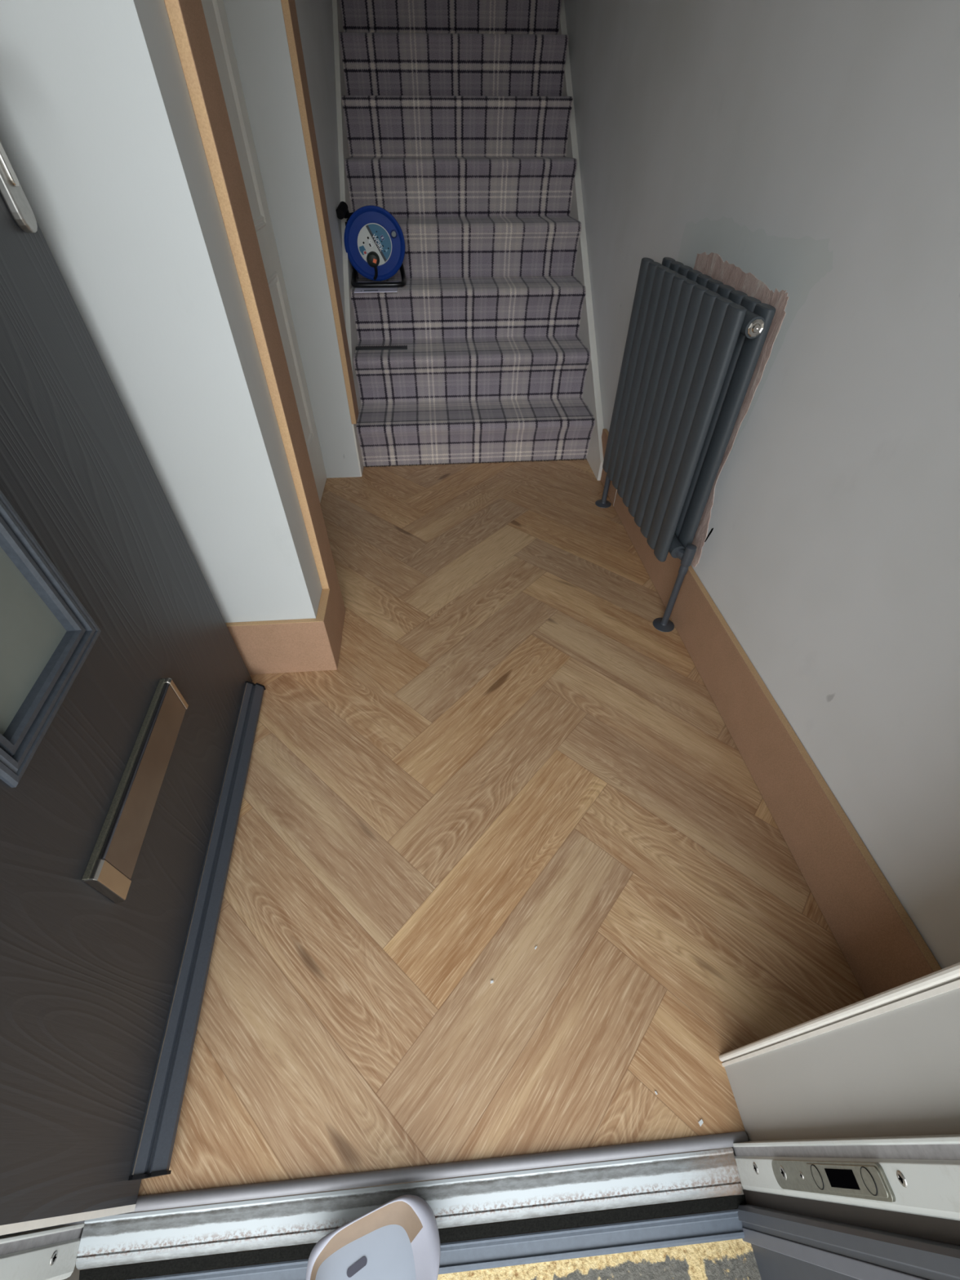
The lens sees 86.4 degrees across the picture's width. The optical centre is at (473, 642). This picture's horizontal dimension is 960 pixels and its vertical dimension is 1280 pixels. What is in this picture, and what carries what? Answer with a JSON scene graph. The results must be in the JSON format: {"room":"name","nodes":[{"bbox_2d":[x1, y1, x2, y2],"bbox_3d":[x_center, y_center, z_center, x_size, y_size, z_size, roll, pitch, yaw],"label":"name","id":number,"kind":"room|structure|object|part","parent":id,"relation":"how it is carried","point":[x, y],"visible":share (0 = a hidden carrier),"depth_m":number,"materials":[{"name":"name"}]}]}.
{"room":"entrance hallway","nodes":[
{"label":"entrance hallway","id":0,"kind":"room"},
{"bbox_2d":[62,1264,112,1279],"bbox_3d":[-0.855,0.274,-0.097,0.655,2.150,0.264,-3,45,-3],"label":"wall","id":1,"kind":"structure","parent":0,"point":[75,1274],"depth_m":0.69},
{"bbox_2d":[0,0,322,622],"bbox_3d":[-0.628,-0.704,0.650,0.492,2.170,0.146,-3,45,-3],"label":"wall","id":2,"kind":"structure","parent":0,"point":[100,135],"depth_m":0.74,"materials":[{"name":"white paint"}]},
{"bbox_2d":[164,0,345,635],"bbox_3d":[-0.380,-0.793,0.717,0.018,2.100,0.109,-3,45,-3],"label":"trim","id":3,"kind":"structure","parent":2,"relation":"attached to","point":[187,19],"depth_m":0.84,"materials":[{"name":"brown wood"}]},
{"bbox_2d":[200,0,326,502],"bbox_3d":[-0.577,-0.979,1.118,0.045,1.786,0.888,-3,45,-3],"label":"door","id":4,"kind":"structure","parent":2,"relation":"in","point":[215,13],"depth_m":1.40,"materials":[{"name":"white paint"}]},
{"bbox_3d":[-0.571,-1.362,1.012,0.005,0.875,0.335,-3,45,-3],"label":"panel moulding","id":5,"kind":"part","parent":4,"relation":"part of","materials":[{"name":"white paint"}]},
{"bbox_3d":[-0.572,-0.806,1.571,0.005,0.497,0.335,-3,45,-3],"label":"panel moulding","id":6,"kind":"part","parent":4,"relation":"part of","materials":[{"name":"white paint"}]},
{"bbox_2d":[225,618,337,674],"bbox_3d":[-0.523,0.016,1.272,0.331,0.174,0.013,-3,45,-3],"label":"baseboard","id":7,"kind":"structure","parent":2,"relation":"attached to","point":[301,645],"depth_m":1.26,"materials":[{"name":"brown wood"}]},
{"bbox_2d":[315,588,342,669],"bbox_3d":[-0.371,-0.031,1.319,0.020,0.174,0.122,-3,45,-3],"label":"baseboard","id":8,"kind":"structure","parent":2,"relation":"attached to","point":[326,613],"depth_m":1.29,"materials":[{"name":"brown wood"}]},
{"bbox_2d":[222,0,360,478],"bbox_3d":[-0.707,-1.424,1.366,0.487,2.170,0.100,-3,45,-3],"label":"wall","id":9,"kind":"structure","parent":0,"point":[257,28],"depth_m":1.48,"materials":[{"name":"white paint"}]},
{"bbox_2d":[294,0,345,323],"bbox_3d":[-0.812,-2.734,1.907,0.474,3.250,2.530,-3,45,-3],"label":"wall","id":10,"kind":"structure","parent":0,"point":[315,17],"depth_m":1.80,"materials":[{"name":"paint"}]},
{"bbox_2d":[280,0,358,424],"bbox_3d":[-0.455,-1.524,1.295,0.018,1.887,0.106,-3,45,-3],"label":"trim","id":11,"kind":"structure","parent":10,"relation":"attached to","point":[289,10],"depth_m":1.47,"materials":[{"name":"brown wood"}]},
{"bbox_2d":[0,1146,744,1236],"bbox_3d":[0.144,0.128,0.049,1.520,2.150,0.092,-3,45,-3],"label":"wall","id":12,"kind":"structure","parent":0,"point":[82,1221],"depth_m":0.67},
{"bbox_2d":[0,1222,84,1279],"bbox_3d":[-0.517,0.118,-0.010,0.031,1.872,0.046,-3,45,-3],"label":"trim","id":13,"kind":"structure","parent":12,"relation":"attached to","point":[50,1253],"depth_m":0.60,"materials":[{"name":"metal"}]},
{"bbox_2d":[0,142,265,1235],"bbox_3d":[-0.492,-0.214,0.348,0.099,1.792,0.912,-5,45,-5],"label":"door","id":14,"kind":"structure","parent":12,"relation":"in","point":[130,705],"depth_m":0.66,"materials":[{"name":"black wood"}]},
{"bbox_3d":[-0.551,-0.594,0.554,0.012,0.238,0.033,-5,45,-5],"label":"handle plate","id":15,"kind":"part","parent":14,"relation":"part of","materials":[{"name":"metal"}]},
{"bbox_3d":[-0.515,-0.320,0.225,0.014,1.084,0.214,-5,45,-5],"label":"glass pane","id":16,"kind":"part","parent":14,"relation":"part of","materials":[{"name":"glass"}]},
{"bbox_3d":[-0.502,-0.322,0.226,0.020,1.108,0.238,-5,45,-5],"label":"glazing frame","id":17,"kind":"part","parent":14,"relation":"part of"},
{"bbox_3d":[-0.500,0.205,0.770,0.004,0.082,0.330,-5,45,-5],"label":"letter plate","id":18,"kind":"part","parent":14,"relation":"part of","materials":[{"name":"silver metal"}]},
{"bbox_2d":[75,1147,746,1279],"bbox_3d":[-0.088,0.779,0.678,0.930,0.059,0.087,-3,45,-3],"label":"door sill","id":19,"kind":"structure","parent":12,"relation":"attached to","point":[128,1239],"depth_m":0.68,"materials":[{"name":"silver plastic"}]},
{"bbox_2d":[306,1194,440,1279],"bbox_3d":[-0.122,0.756,0.634,0.159,0.033,0.091,-3,45,-3],"label":"plastic tray","id":20,"kind":"object","parent":19,"relation":"on","point":[397,1239],"visible":1,"depth_m":0.64,"materials":[{"name":"white plastic"}]},
{"bbox_2d":[736,1204,959,1279],"bbox_3d":[0.378,0.109,0.022,0.039,1.905,0.021,-3,45,-3],"label":"trim","id":21,"kind":"structure","parent":12,"relation":"attached to","point":[931,1260],"depth_m":0.47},
{"bbox_2d":[742,1189,959,1245],"bbox_3d":[0.384,0.091,0.030,0.026,1.890,0.013,-3,45,-3],"label":"trim","id":22,"kind":"structure","parent":12,"relation":"attached to","point":[940,1229],"depth_m":0.48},
{"bbox_2d":[137,458,865,1195],"bbox_3d":[-0.063,-0.008,1.453,1.350,0.050,2.088,-3,45,-3],"label":"floor","id":23,"kind":"structure","parent":0,"point":[504,755],"depth_m":0.96,"materials":[{"name":"brown wood"}]},
{"bbox_2d":[132,1130,748,1212],"bbox_3d":[-0.061,0.719,0.693,0.890,0.011,0.014,-3,45,-3],"label":"threshold strip","id":24,"kind":"object","parent":23,"relation":"on","point":[478,1166],"visible":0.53,"depth_m":0.69,"materials":[{"name":"silver metal"}]},
{"bbox_2d":[332,0,604,480],"bbox_3d":[-0.066,-2.315,2.123,0.992,2.294,2.532,-3,45,-3],"label":"staircase","id":25,"kind":"structure","parent":23,"relation":"on","point":[456,119],"depth_m":2.13,"materials":[{"name":"carpet"}]},
{"bbox_2d":[354,281,397,293],"bbox_3d":[-0.390,-1.432,2.061,0.167,0.003,0.189,-3,45,-3],"label":"leaflet","id":26,"kind":"object","parent":25,"relation":"on","point":[381,289],"visible":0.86,"depth_m":2.01,"materials":[{"name":"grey paper"}]},
{"bbox_2d":[336,201,406,288],"bbox_3d":[-0.396,-1.560,2.006,0.251,0.255,0.176,-3,45,-3],"label":"cable reel","id":27,"kind":"object","parent":26,"relation":"on","point":[374,240],"visible":0.99,"depth_m":2.00,"materials":[{"name":"blue plastic"}]},
{"bbox_3d":[-0.411,-1.607,2.042,0.192,0.200,0.057,-3,45,-3],"label":"carry frame","id":28,"kind":"part","parent":27,"relation":"part of","materials":[{"name":"black metal"}]},
{"bbox_3d":[-0.309,-1.576,1.975,0.025,0.025,0.010,-3,45,-3],"label":"winding knob","id":29,"kind":"part","parent":27,"relation":"part of","materials":[{"name":"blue plastic"}]},
{"bbox_2d":[355,345,407,350],"bbox_3d":[-0.376,-1.200,2.083,0.208,0.007,0.039,-3,45,-3],"label":"saw blade","id":30,"kind":"object","parent":25,"relation":"on","point":[400,347],"visible":1,"depth_m":2.08,"materials":[{"name":"black metal"}]},
{"bbox_2d":[595,257,776,631],"bbox_3d":[0.501,-0.555,1.423,0.104,0.766,0.729,-4,45,-4],"label":"radiator","id":31,"kind":"object","parent":23,"relation":"on","point":[695,341],"visible":1,"depth_m":1.21,"materials":[{"name":"metal"}]},
{"bbox_2d":[564,0,959,968],"bbox_3d":[0.585,-2.098,1.276,0.195,3.250,4.526,-3,45,-3],"label":"wall","id":32,"kind":"structure","parent":0,"point":[802,157],"depth_m":0.86,"materials":[{"name":"paint"}]},
{"bbox_2d":[600,428,941,998],"bbox_3d":[0.579,-0.106,1.394,0.015,0.174,1.876,-3,45,-3],"label":"baseboard","id":33,"kind":"structure","parent":32,"relation":"attached to","point":[882,946],"depth_m":0.97,"materials":[{"name":"brown wood"}]},
{"bbox_2d":[751,1243,858,1279],"bbox_3d":[0.498,0.219,-0.041,0.234,2.150,0.217,-3,45,-3],"label":"wall","id":34,"kind":"structure","parent":0,"point":[771,1264],"depth_m":0.61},
{"bbox_2d":[742,1226,928,1279],"bbox_3d":[0.380,0.124,0.014,0.037,1.915,0.013,-3,45,-3],"label":"trim","id":35,"kind":"structure","parent":34,"relation":"attached to","point":[859,1269],"depth_m":0.52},
{"bbox_2d":[723,977,959,1141],"bbox_3d":[0.639,0.015,0.120,0.515,1.910,0.094,-3,45,-3],"label":"wall","id":36,"kind":"structure","parent":0,"point":[896,1072],"depth_m":0.50,"materials":[{"name":"paint"}]},
{"bbox_2d":[719,962,959,1066],"bbox_3d":[0.379,-0.019,0.118,0.008,1.860,0.014,-3,45,-3],"label":"trim","id":37,"kind":"structure","parent":36,"relation":"attached to","point":[952,972],"depth_m":0.50,"materials":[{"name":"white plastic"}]},
{"bbox_2d":[731,1133,959,1220],"bbox_3d":[0.375,0.064,0.044,0.035,1.872,0.046,-3,45,-3],"label":"trim","id":38,"kind":"structure","parent":36,"relation":"attached to","point":[916,1175],"depth_m":0.47,"materials":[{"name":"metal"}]},
{"bbox_3d":[0.360,0.553,0.529,0.003,0.234,0.024,-3,45,-3],"label":"strike plate","id":39,"kind":"part","parent":38,"relation":"part of","materials":[{"name":"metal"}]},
{"bbox_3d":[0.358,0.522,0.497,0.001,0.139,0.020,-3,45,-3],"label":"adjuster plate","id":40,"kind":"part","parent":38,"relation":"part of","materials":[{"name":"metal"}]},
{"label":"outside","id":41,"kind":"structure","parent":0,"visible":0},
{"bbox_2d":[118,1149,724,1279],"bbox_3d":[0.299,3.689,-1.947,12.000,0.040,8.000,-3,45,-3],"label":"ground","id":42,"kind":"structure","parent":41,"point":[706,1149],"depth_m":0.82,"materials":[{"name":"grey metal"}]},
{"bbox_2d":[437,1238,761,1279],"bbox_3d":[-0.148,0.981,0.618,1.066,0.140,0.304,-3,45,-3],"label":"doorstep","id":43,"kind":"object","parent":42,"relation":"on","point":[735,1259],"visible":0.33,"depth_m":0.67,"materials":[{"name":"yellow brick"}]}
]}

